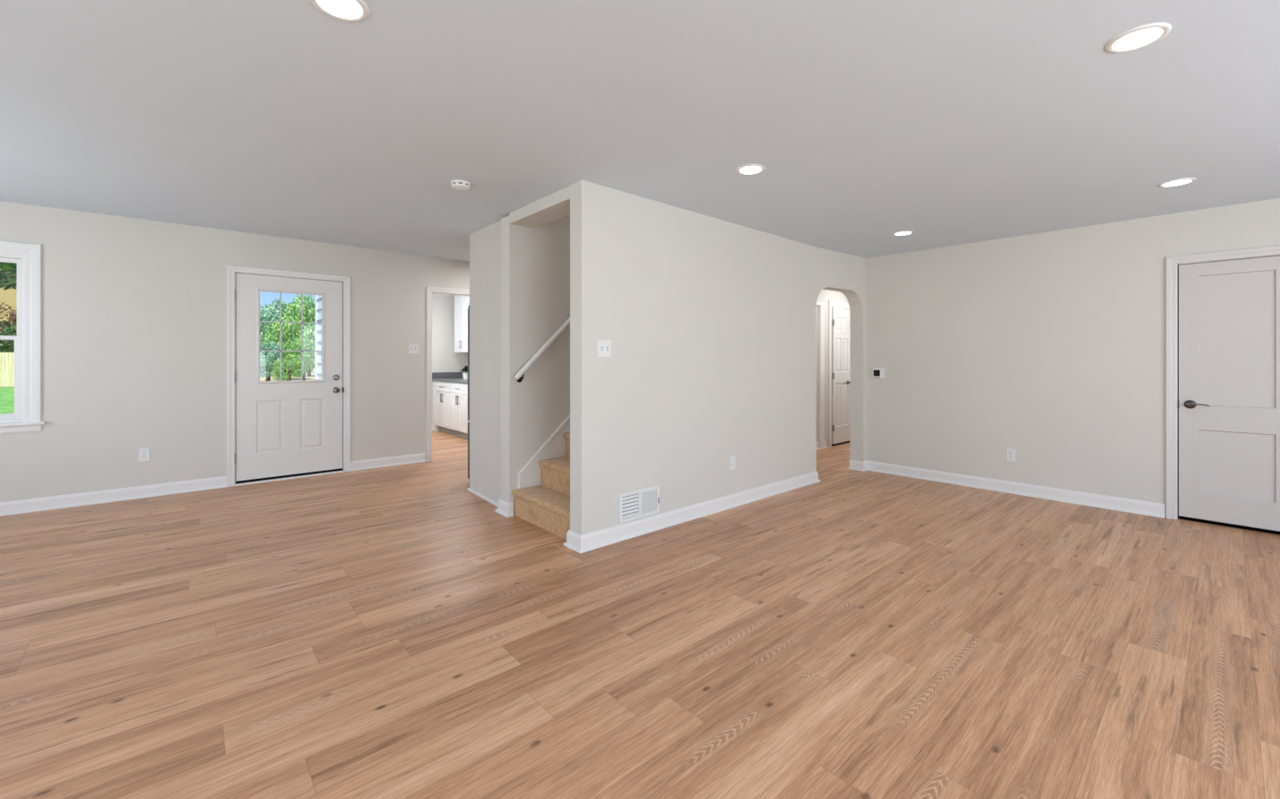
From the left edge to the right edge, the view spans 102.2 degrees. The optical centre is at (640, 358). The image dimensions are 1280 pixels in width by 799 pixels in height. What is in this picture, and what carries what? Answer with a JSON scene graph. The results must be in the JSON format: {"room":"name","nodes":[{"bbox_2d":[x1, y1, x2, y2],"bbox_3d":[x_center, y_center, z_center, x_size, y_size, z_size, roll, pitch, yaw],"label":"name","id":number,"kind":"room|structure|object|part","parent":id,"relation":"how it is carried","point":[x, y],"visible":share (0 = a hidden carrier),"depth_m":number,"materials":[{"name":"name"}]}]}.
{"room":"empty living room","nodes":[
{"label":"empty living room","id":0,"kind":"room"},
{"bbox_2d":[0,200,469,501],"bbox_3d":[-3.853,-0.007,5.334,6.750,2.515,0.140,0,0,-41],"label":"wall","id":1,"kind":"structure","parent":0,"point":[134,311],"depth_m":4.76,"materials":[{"name":"paint"}]},
{"bbox_2d":[0,240,45,433],"bbox_3d":[-5.435,-0.175,3.912,1.245,1.541,0.187,0,0,-41],"label":"window","id":2,"kind":"structure","parent":1,"relation":"in","point":[26,417],"depth_m":4.21,"materials":[{"name":"paint"}]},
{"bbox_3d":[-5.450,-0.487,3.933,0.980,0.665,0.032,0,0,-41],"label":"sash","id":3,"kind":"part","parent":2,"relation":"part of","materials":[{"name":"paint"}]},
{"bbox_3d":[-5.427,0.147,3.906,0.980,0.675,0.032,0,0,-41],"label":"sash","id":4,"kind":"part","parent":2,"relation":"part of","materials":[{"name":"paint"}]},
{"bbox_3d":[-5.449,-0.166,3.932,1.000,1.359,0.138,0,0,-41],"label":"frame","id":5,"kind":"part","parent":2,"relation":"part of","materials":[{"name":"paint"}]},
{"bbox_2d":[0,475,227,516],"bbox_3d":[-5.138,1.197,4.092,2.920,0.106,0.030,0,0,-41],"label":"baseboard","id":6,"kind":"structure","parent":1,"relation":"attached to","point":[75,499],"depth_m":4.52,"materials":[{"name":"paint"}]},
{"bbox_2d":[138,447,149,461],"bbox_3d":[-4.489,0.865,4.676,0.073,0.118,0.008,0,0,-41],"label":"wall outlet","id":7,"kind":"object","parent":1,"relation":"attached to","point":[143,453],"visible":1,"depth_m":4.67,"materials":[{"name":"white plastic"}]},
{"bbox_2d":[226,265,350,486],"bbox_3d":[-3.674,0.165,5.451,1.077,2.170,0.201,0,0,-41],"label":"door","id":8,"kind":"structure","parent":1,"relation":"in","point":[286,429],"depth_m":5.38,"materials":[{"name":"paint"}]},
{"bbox_3d":[-3.659,-0.234,5.429,0.598,0.968,0.032,0,0,-41],"label":"lite frame","id":9,"kind":"part","parent":8,"relation":"part of","materials":[{"name":"paint"}]},
{"bbox_2d":[259,292,321,380],"bbox_3d":[-3.665,-0.234,5.434,0.548,0.924,0.010,0,0,-41],"label":"window","id":10,"kind":"structure","parent":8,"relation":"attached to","point":[309,293],"depth_m":5.47,"materials":[{"name":"clear glass"}]},
{"bbox_3d":[-3.329,0.340,5.667,0.066,0.066,0.067,0,0,-41],"label":"knob","id":11,"kind":"part","parent":8,"relation":"part of","materials":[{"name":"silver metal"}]},
{"bbox_2d":[350,452,425,471],"bbox_3d":[-2.925,1.197,6.035,0.821,0.106,0.030,0,0,-41],"label":"baseboard","id":12,"kind":"structure","parent":1,"relation":"attached to","point":[391,461],"depth_m":6.02,"materials":[{"name":"paint"}]},
{"bbox_2d":[408,343,418,354],"bbox_3d":[-2.725,-0.124,6.220,0.116,0.118,0.017,0,0,-41],"label":"light switch","id":13,"kind":"object","parent":1,"relation":"attached to","point":[412,348],"visible":1,"depth_m":6.22,"materials":[{"name":"white plastic"}]},
{"bbox_2d":[426,285,469,461],"bbox_3d":[-2.226,0.179,6.749,1.144,2.142,0.160,0,0,-41],"label":"trim","id":14,"kind":"structure","parent":1,"relation":"attached to","point":[429,289],"depth_m":6.34,"materials":[{"name":"paint"}]},
{"bbox_2d":[432,293,467,423],"bbox_3d":[-2.093,0.000,7.005,1.900,2.500,5.410,0,0,-41],"label":"wall","id":15,"kind":"structure","parent":0,"point":[445,358],"depth_m":9.18,"materials":[{"name":"paint"}]},
{"bbox_2d":[432,371,463,378],"bbox_3d":[-2.685,0.285,8.455,0.673,0.106,2.149,0,0,-41],"label":"backsplash","id":16,"kind":"structure","parent":15,"relation":"attached to","point":[435,375],"depth_m":9.20,"materials":[{"name":"grey stone"}]},
{"bbox_2d":[454,294,469,352],"bbox_3d":[-2.968,-0.633,9.014,0.360,1.033,0.658,0,0,-41],"label":"upper cabinet","id":17,"kind":"object","parent":15,"relation":"attached to","point":[462,303],"visible":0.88,"depth_m":8.93,"materials":[{"name":"white wood"}]},
{"bbox_3d":[-3.180,-0.632,9.045,0.019,1.020,0.325,0,0,-41],"label":"door","id":18,"kind":"part","parent":17,"relation":"part of","materials":[{"name":"white wood"}]},
{"bbox_3d":[-2.962,-0.632,8.797,0.019,1.020,0.325,0,0,-41],"label":"door","id":19,"kind":"part","parent":17,"relation":"part of","materials":[{"name":"white wood"}]},
{"bbox_2d":[469,220,500,502],"bbox_3d":[-1.329,0.028,4.642,0.110,2.443,0.856,0,0,-39],"label":"wall","id":20,"kind":"structure","parent":0,"point":[484,243],"depth_m":4.65,"materials":[{"name":"paint"}]},
{"bbox_2d":[467,487,497,506],"bbox_3d":[-1.389,1.240,4.620,0.020,0.020,0.826,0,0,-38],"label":"baseboard","id":21,"kind":"structure","parent":20,"relation":"attached to","point":[483,497],"depth_m":4.64,"materials":[{"name":"paint"}]},
{"bbox_2d":[494,498,514,517],"bbox_3d":[-1.088,1.197,4.185,0.082,0.106,0.218,0,0,-41],"label":"baseboard","id":22,"kind":"object","parent":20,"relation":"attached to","point":[505,508],"visible":0.91,"depth_m":4.13,"materials":[{"name":"paint"}]},
{"bbox_2d":[500,185,570,504],"bbox_3d":[0.325,0.042,4.847,3.015,2.417,1.025,0,0,-41],"label":"wall","id":23,"kind":"structure","parent":0,"point":[535,252],"depth_m":4.23,"materials":[{"name":"paint"}]},
{"bbox_2d":[514,317,570,382],"bbox_3d":[-0.282,-0.736,4.732,1.928,1.850,0.089,0,0,-41],"label":"handrail","id":24,"kind":"object","parent":23,"relation":"attached to","point":[518,376],"visible":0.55,"depth_m":4.21,"materials":[{"name":"paint"}]},
{"bbox_2d":[0,430,1279,798],"bbox_3d":[0.171,1.280,4.542,11.750,0.060,12.100,0,0,-41],"label":"floor","id":25,"kind":"structure","parent":0,"point":[389,632],"depth_m":2.24,"materials":[{"name":"brown wood"}]},
{"bbox_2d":[432,380,439,431],"bbox_3d":[-3.564,0.814,9.014,0.060,0.873,0.146,0,0,-41],"label":"strip","id":26,"kind":"object","parent":25,"relation":"on","point":[436,428],"visible":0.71,"depth_m":8.99,"materials":[{"name":"white wood"}]},
{"bbox_2d":[435,380,453,434],"bbox_3d":[-3.085,0.814,8.894,0.687,0.873,0.663,0,0,-41],"label":"base cabinet","id":27,"kind":"object","parent":25,"relation":"on","point":[443,393],"visible":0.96,"depth_m":8.67,"materials":[{"name":"white wood"}]},
{"bbox_3d":[-3.420,0.848,8.818,0.019,0.580,0.324,0,0,-41],"label":"door","id":28,"kind":"part","parent":27,"relation":"part of","materials":[{"name":"white wood"}]},
{"bbox_3d":[-3.311,0.467,8.694,0.019,0.150,0.653,0,0,-41],"label":"drawer","id":29,"kind":"part","parent":27,"relation":"part of","materials":[{"name":"white wood"}]},
{"bbox_3d":[-3.202,0.848,8.571,0.019,0.580,0.324,0,0,-41],"label":"door","id":30,"kind":"part","parent":27,"relation":"part of","materials":[{"name":"white wood"}]},
{"bbox_2d":[450,382,467,439],"bbox_3d":[-2.644,0.814,8.393,0.687,0.873,0.663,0,0,-41],"label":"base cabinet","id":31,"kind":"object","parent":25,"relation":"on","point":[459,394],"visible":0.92,"depth_m":8.18,"materials":[{"name":"white wood"}]},
{"bbox_3d":[-2.979,0.848,8.317,0.019,0.580,0.324,0,0,-41],"label":"door","id":32,"kind":"part","parent":31,"relation":"part of","materials":[{"name":"white wood"}]},
{"bbox_3d":[-2.871,0.467,8.193,0.019,0.150,0.653,0,0,-41],"label":"drawer","id":33,"kind":"part","parent":31,"relation":"part of","materials":[{"name":"white wood"}]},
{"bbox_3d":[-2.762,0.848,8.069,0.019,0.580,0.324,0,0,-41],"label":"door","id":34,"kind":"part","parent":31,"relation":"part of","materials":[{"name":"white wood"}]},
{"bbox_2d":[467,384,469,432],"bbox_3d":[-2.204,0.814,7.892,0.687,0.873,0.663,0,0,-41],"label":"base cabinet","id":35,"kind":"object","parent":25,"relation":"on","point":[467,384],"visible":0.02,"depth_m":7.92,"materials":[{"name":"white wood"}]},
{"bbox_2d":[432,371,467,383],"bbox_3d":[-2.689,0.304,8.451,0.683,0.144,2.149,0,0,-41],"label":"countertop","id":36,"kind":"structure","parent":35,"relation":"on","point":[444,376],"depth_m":9.08,"materials":[{"name":"grey stone"}]},
{"bbox_2d":[458,364,467,379],"bbox_3d":[-2.879,0.219,8.584,0.238,0.236,0.222,0,0,-41],"label":"potted plant","id":37,"kind":"object","parent":36,"relation":"on","point":[465,368],"visible":0.7,"depth_m":8.54,"materials":[{"name":"green plant"}]},
{"bbox_3d":[-2.887,0.275,8.591,0.124,0.125,0.124,0,0,-41],"label":"pot","id":38,"kind":"part","parent":37,"relation":"part of","materials":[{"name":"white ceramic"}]},
{"bbox_2d":[467,305,469,478],"bbox_3d":[-1.196,0.352,5.234,0.800,1.795,0.805,0,0,-41],"label":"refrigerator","id":39,"kind":"object","parent":25,"relation":"on","point":[469,306],"visible":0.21,"depth_m":5.24,"materials":[{"name":"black metal"}]},
{"bbox_3d":[-1.437,0.052,5.508,0.800,1.155,0.077,0,0,-41],"label":"fridge door","id":40,"kind":"part","parent":39,"relation":"part of","materials":[{"name":"silver metal"}]},
{"bbox_3d":[-1.437,0.930,5.508,0.800,0.580,0.077,0,0,-41],"label":"freezer drawer","id":41,"kind":"part","parent":39,"relation":"part of","materials":[{"name":"silver metal"}]},
{"bbox_2d":[511,432,570,539],"bbox_3d":[0.354,0.019,4.770,2.922,2.461,0.863,0,0,-41],"label":"carpeted staircase","id":42,"kind":"structure","parent":25,"relation":"on","point":[546,505],"depth_m":3.99,"materials":[{"name":"beige carpet"}]},
{"bbox_2d":[0,0,1279,261],"bbox_3d":[0.171,-1.255,4.542,11.750,0.230,12.100,0,0,-41],"label":"ceiling","id":43,"kind":"structure","parent":0,"point":[947,123],"depth_m":2.40,"materials":[{"name":"paint"}]},
{"bbox_2d":[310,0,369,22],"bbox_3d":[-0.988,-1.165,1.700,0.174,0.007,0.174,0,0,-41],"label":"recessed light","id":44,"kind":"object","parent":43,"relation":"in","point":[353,11],"visible":1,"depth_m":1.72,"materials":[{"name":"white"}]},
{"bbox_2d":[316,0,362,17],"bbox_3d":[-0.988,-1.166,1.700,0.132,0.002,0.132,0,0,-41],"label":"diffuser","id":45,"kind":"object","parent":44,"relation":"attached to","point":[332,8],"depth_m":1.71,"materials":[{"name":"white plastic"}]},
{"bbox_2d":[449,180,470,190],"bbox_3d":[-1.191,-1.148,3.430,0.128,0.040,0.128,0,0,-41],"label":"smoke detector","id":46,"kind":"object","parent":43,"relation":"attached to","point":[456,185],"visible":1,"depth_m":3.39,"materials":[{"name":"white plastic"}]},
{"bbox_2d":[735,164,765,174],"bbox_3d":[0.679,-1.160,3.167,0.174,0.007,0.174,0,0,-41],"label":"recessed light","id":47,"kind":"object","parent":43,"relation":"in","point":[749,168],"visible":1,"depth_m":3.16,"materials":[{"name":"white plastic"}]},
{"bbox_2d":[739,165,761,173],"bbox_3d":[0.679,-1.161,3.167,0.132,0.002,0.132,0,0,-41],"label":"diffuser","id":48,"kind":"object","parent":47,"relation":"attached to","point":[743,169],"depth_m":3.17,"materials":[{"name":"white"}]},
{"bbox_2d":[892,230,913,235],"bbox_3d":[2.394,-1.143,4.699,0.174,0.007,0.174,0,0,-41],"label":"recessed light","id":49,"kind":"object","parent":43,"relation":"in","point":[904,232],"visible":1,"depth_m":4.69,"materials":[{"name":"white"}]},
{"bbox_2d":[895,232,911,234],"bbox_3d":[2.394,-1.144,4.699,0.132,0.002,0.132,0,0,-41],"label":"diffuser","id":50,"kind":"object","parent":49,"relation":"attached to","point":[896,233],"depth_m":4.70,"materials":[{"name":"white plastic"}]},
{"bbox_2d":[1105,22,1171,52],"bbox_3d":[1.804,-1.160,1.873,0.174,0.007,0.174,0,0,-41],"label":"recessed light","id":51,"kind":"object","parent":43,"relation":"in","point":[1143,36],"visible":1,"depth_m":1.87,"materials":[{"name":"white"}]},
{"bbox_2d":[1112,27,1163,50],"bbox_3d":[1.804,-1.161,1.873,0.132,0.002,0.132,0,0,-41],"label":"diffuser","id":52,"kind":"object","parent":51,"relation":"attached to","point":[1140,38],"depth_m":1.87,"materials":[{"name":"white plastic"}]},
{"bbox_2d":[1158,177,1196,187],"bbox_3d":[3.485,-1.144,3.352,0.174,0.007,0.174,0,0,-41],"label":"recessed light","id":53,"kind":"object","parent":43,"relation":"in","point":[1180,181],"visible":1,"depth_m":3.34,"materials":[{"name":"white"}]},
{"bbox_2d":[1162,179,1191,186],"bbox_3d":[3.485,-1.145,3.352,0.132,0.002,0.132,0,0,-41],"label":"diffuser","id":54,"kind":"object","parent":53,"relation":"attached to","point":[1175,182],"depth_m":3.34,"materials":[{"name":"white"}]},
{"bbox_2d":[547,214,848,446],"bbox_3d":[1.930,-1.150,6.183,6.940,4.800,1.055,0,0,-41],"label":"wall","id":55,"kind":"structure","parent":0,"point":[825,295],"depth_m":7.34,"materials":[{"name":"paint"}]},
{"bbox_2d":[518,414,570,488],"bbox_3d":[0.105,-0.292,5.116,2.890,2.684,0.022,0,0,-41],"label":"trim","id":56,"kind":"structure","parent":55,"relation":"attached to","point":[554,446],"depth_m":4.32,"materials":[{"name":"paint"}]},
{"bbox_2d":[816,440,826,449],"bbox_3d":[1.978,1.197,6.734,1.740,0.106,0.030,0,0,-41],"label":"baseboard","id":57,"kind":"structure","parent":55,"relation":"attached to","point":[817,442],"depth_m":7.18,"materials":[{"name":"paint"}]},
{"bbox_2d":[816,301,826,449],"bbox_3d":[2.438,0.225,7.135,0.480,2.050,0.035,0,0,-41],"label":"trim","id":58,"kind":"structure","parent":55,"relation":"attached to","point":[821,305],"depth_m":7.20,"materials":[{"name":"paint"}]},
{"bbox_2d":[828,300,849,446],"bbox_3d":[2.979,0.205,7.572,0.690,2.090,0.104,0,0,-41],"label":"door","id":59,"kind":"structure","parent":55,"relation":"in","point":[838,318],"depth_m":7.52,"materials":[{"name":"paint"}]},
{"bbox_2d":[570,180,865,534],"bbox_3d":[2.256,0.041,5.717,7.065,2.418,0.215,0,0,-41],"label":"wall","id":60,"kind":"structure","parent":0,"point":[710,323],"depth_m":4.02,"materials":[{"name":"paint"}]},
{"bbox_2d":[596,339,611,357],"bbox_3d":[-0.237,-0.070,3.481,0.116,0.118,0.017,0,0,-41],"label":"light switch","id":61,"kind":"object","parent":60,"relation":"attached to","point":[603,346],"visible":1,"depth_m":3.48,"materials":[{"name":"white plastic"}]},
{"bbox_2d":[618,484,659,523],"bbox_3d":[0.001,1.034,3.690,0.383,0.204,0.016,0,0,-41],"label":"air vent","id":62,"kind":"object","parent":60,"relation":"in","point":[636,504],"visible":1,"depth_m":3.68,"materials":[{"name":"white plastic"}]},
{"bbox_2d":[563,470,820,553],"bbox_3d":[0.665,1.197,4.375,2.967,0.106,0.197,0,0,-41],"label":"baseboard","id":63,"kind":"structure","parent":60,"relation":"attached to","point":[581,543],"depth_m":3.93,"materials":[{"name":"paint"}]},
{"bbox_2d":[729,455,735,469],"bbox_3d":[0.788,0.878,4.386,0.073,0.118,0.008,0,0,-41],"label":"wall outlet","id":64,"kind":"object","parent":60,"relation":"attached to","point":[732,458],"visible":1,"depth_m":4.38,"materials":[{"name":"white plastic"}]},
{"bbox_2d":[865,198,1279,503],"bbox_3d":[4.430,0.055,3.859,0.130,2.390,5.450,0,0,-42],"label":"wall","id":65,"kind":"structure","parent":0,"point":[1049,347],"depth_m":4.68,"materials":[{"name":"paint"}]},
{"bbox_2d":[873,367,884,378],"bbox_3d":[2.641,0.154,5.726,0.028,0.112,0.128,0,0,-42],"label":"thermostat","id":66,"kind":"object","parent":65,"relation":"attached to","point":[877,372],"visible":1,"depth_m":5.71,"materials":[{"name":"white plastic"}]},
{"bbox_2d":[848,458,1165,518],"bbox_3d":[3.260,1.197,4.974,0.115,0.106,2.519,0,0,-42],"label":"baseboard","id":67,"kind":"structure","parent":65,"relation":"attached to","point":[1097,500],"depth_m":4.75,"materials":[{"name":"paint"}]},
{"bbox_2d":[1005,448,1015,461],"bbox_3d":[3.465,0.894,4.826,0.008,0.118,0.073,0,0,-42],"label":"wall outlet","id":68,"kind":"object","parent":65,"relation":"attached to","point":[1010,453],"visible":1,"depth_m":4.82,"materials":[{"name":"white plastic"}]},
{"bbox_2d":[1165,244,1279,535],"bbox_3d":[4.419,0.223,3.828,0.186,2.054,0.728,0,0,-42],"label":"door","id":69,"kind":"structure","parent":65,"relation":"in","point":[1228,402],"depth_m":3.87,"materials":[{"name":"paint"}]},
{"bbox_3d":[4.219,0.348,3.962,0.062,0.066,0.066,0,0,-42],"label":"handle","id":70,"kind":"part","parent":69,"relation":"part of","materials":[{"name":"grey metal"}]},
{"bbox_3d":[4.236,0.347,3.908,0.022,0.018,0.105,0,0,-42],"label":"lever","id":71,"kind":"part","parent":69,"relation":"part of","materials":[{"name":"grey metal"}]},
{"bbox_2d":[1177,266,1178,514],"bbox_3d":[4.743,0.060,4.132,0.620,2.380,1.150,0,0,-41],"label":"wall","id":72,"kind":"structure","parent":0,"point":[1178,266],"depth_m":4.14,"materials":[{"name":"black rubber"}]},
{"label":"outside","id":73,"kind":"structure","parent":0,"visible":0},
{"bbox_2d":[0,367,314,446],"bbox_3d":[-32.842,1.600,48.762,105.000,0.300,103.380,0,0,-41],"label":"lawn","id":74,"kind":"structure","parent":73,"point":[6,393],"depth_m":20.38,"materials":[{"name":"green plant"}]},
{"bbox_2d":[0,352,14,386],"bbox_3d":[-33.320,0.550,26.329,6.518,1.900,0.151,0,0,-13],"label":"wooden fence","id":75,"kind":"object","parent":74,"relation":"on","point":[6,358],"visible":0.18,"depth_m":26.46,"materials":[{"name":"brown wood"}]},
{"bbox_2d":[0,269,17,351],"bbox_3d":[-61.925,-4.450,51.313,8.200,11.800,15.000,0,0,39],"label":"house","id":76,"kind":"structure","parent":74,"relation":"on","point":[9,296],"depth_m":48.65,"materials":[{"name":"beige paint"}]},
{"bbox_2d":[0,261,17,290],"bbox_3d":[-50.732,-6.130,37.856,13.158,15.261,13.612,0,0,34],"label":"leafy tree","id":77,"kind":"object","parent":74,"relation":"on","point":[9,269],"visible":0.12,"depth_m":40.83,"materials":[{"name":"green plant"}]},
{"bbox_2d":[0,324,17,352],"bbox_3d":[-35.269,-0.301,29.579,2.521,3.611,2.437,0,0,-10],"label":"leafy bush","id":78,"kind":"object","parent":74,"relation":"on","point":[12,330],"visible":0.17,"depth_m":28.85,"materials":[{"name":"green plant"}]},
{"bbox_2d":[0,302,17,346],"bbox_3d":[-41.260,-1.091,33.002,2.877,5.188,2.980,0,0,22],"label":"tree","id":79,"kind":"object","parent":74,"relation":"on","point":[12,315],"visible":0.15,"depth_m":33.56,"materials":[{"name":"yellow plant"}]},
{"bbox_2d":[0,318,17,352],"bbox_3d":[-48.965,-1.056,40.886,3.277,5.120,3.168,0,0,18],"label":"leafy tree","id":80,"kind":"object","parent":74,"relation":"on","point":[3,321],"visible":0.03,"depth_m":39.99,"materials":[{"name":"green plant"}]},
{"bbox_2d":[234,300,263,371],"bbox_3d":[-42.374,-2.681,54.004,5.103,8.367,4.778,0,0,-17],"label":"leafy tree","id":81,"kind":"object","parent":74,"relation":"on","point":[235,300],"visible":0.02,"depth_m":52.99,"materials":[{"name":"green plant"}]},
{"bbox_2d":[234,302,284,375],"bbox_3d":[-32.083,-1.602,44.003,4.131,6.212,3.868,0,0,-21],"label":"leafy tree","id":82,"kind":"object","parent":74,"relation":"on","point":[274,314],"visible":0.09,"depth_m":43.20,"materials":[{"name":"green plant"}]},
{"bbox_2d":[259,355,273,379],"bbox_3d":[-20.113,0.669,27.000,1.355,1.684,1.458,0,0,12],"label":"leafy bush","id":83,"kind":"object","parent":74,"relation":"on","point":[263,369],"visible":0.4,"depth_m":27.15,"materials":[{"name":"green plant"}]},
{"bbox_2d":[234,305,301,343],"bbox_3d":[-58.910,-3.710,82.007,11.375,11.313,12.150,0,0,16],"label":"leafy tree","id":84,"kind":"object","parent":74,"relation":"on","point":[262,336],"visible":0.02,"depth_m":78.53,"materials":[{"name":"green plant"}]},
{"bbox_2d":[259,337,285,380],"bbox_3d":[-22.329,0.117,31.002,1.706,2.781,1.822,0,0,-15],"label":"leafy tree","id":85,"kind":"object","parent":74,"relation":"on","point":[272,345],"visible":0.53,"depth_m":30.92,"materials":[{"name":"green plant"}]},
{"bbox_2d":[262,312,301,380],"bbox_3d":[-24.758,-0.854,35.982,2.892,4.718,2.497,0,0,27],"label":"leafy tree","id":86,"kind":"object","parent":74,"relation":"on","point":[273,334],"visible":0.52,"depth_m":35.30,"materials":[{"name":"green plant"}]},
{"bbox_2d":[270,356,305,380],"bbox_3d":[-18.365,0.687,26.991,1.509,1.650,1.303,0,0,-44],"label":"leafy bush","id":87,"kind":"object","parent":74,"relation":"on","point":[287,376],"visible":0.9,"depth_m":26.79,"materials":[{"name":"green plant"}]},
{"bbox_2d":[267,297,311,370],"bbox_3d":[-36.376,-2.558,54.000,4.323,8.123,4.617,0,0,36],"label":"leafy tree","id":88,"kind":"object","parent":74,"relation":"on","point":[277,304],"visible":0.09,"depth_m":52.78,"materials":[{"name":"green plant"}]},
{"bbox_3d":[-36.376,-3.226,54.000,4.323,6.788,4.617,0,0,36],"label":"crown","id":89,"kind":"part","parent":88,"relation":"part of","materials":[{"name":"green plant"}]},
{"bbox_2d":[281,294,314,376],"bbox_3d":[-27.572,-2.024,42.984,3.908,7.054,4.527,0,0,-36],"label":"leafy tree","id":90,"kind":"object","parent":74,"relation":"on","point":[308,308],"visible":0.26,"depth_m":41.66,"materials":[{"name":"green plant"}]},
{"bbox_2d":[287,336,314,380],"bbox_3d":[-20.191,0.053,30.993,1.628,2.908,1.886,0,0,-37],"label":"leafy tree","id":91,"kind":"object","parent":74,"relation":"on","point":[309,345],"visible":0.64,"depth_m":30.58,"materials":[{"name":"green plant"}]},
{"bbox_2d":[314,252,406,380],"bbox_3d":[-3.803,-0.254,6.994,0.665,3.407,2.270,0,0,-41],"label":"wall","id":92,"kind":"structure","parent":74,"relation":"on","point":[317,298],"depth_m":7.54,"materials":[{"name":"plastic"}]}
]}

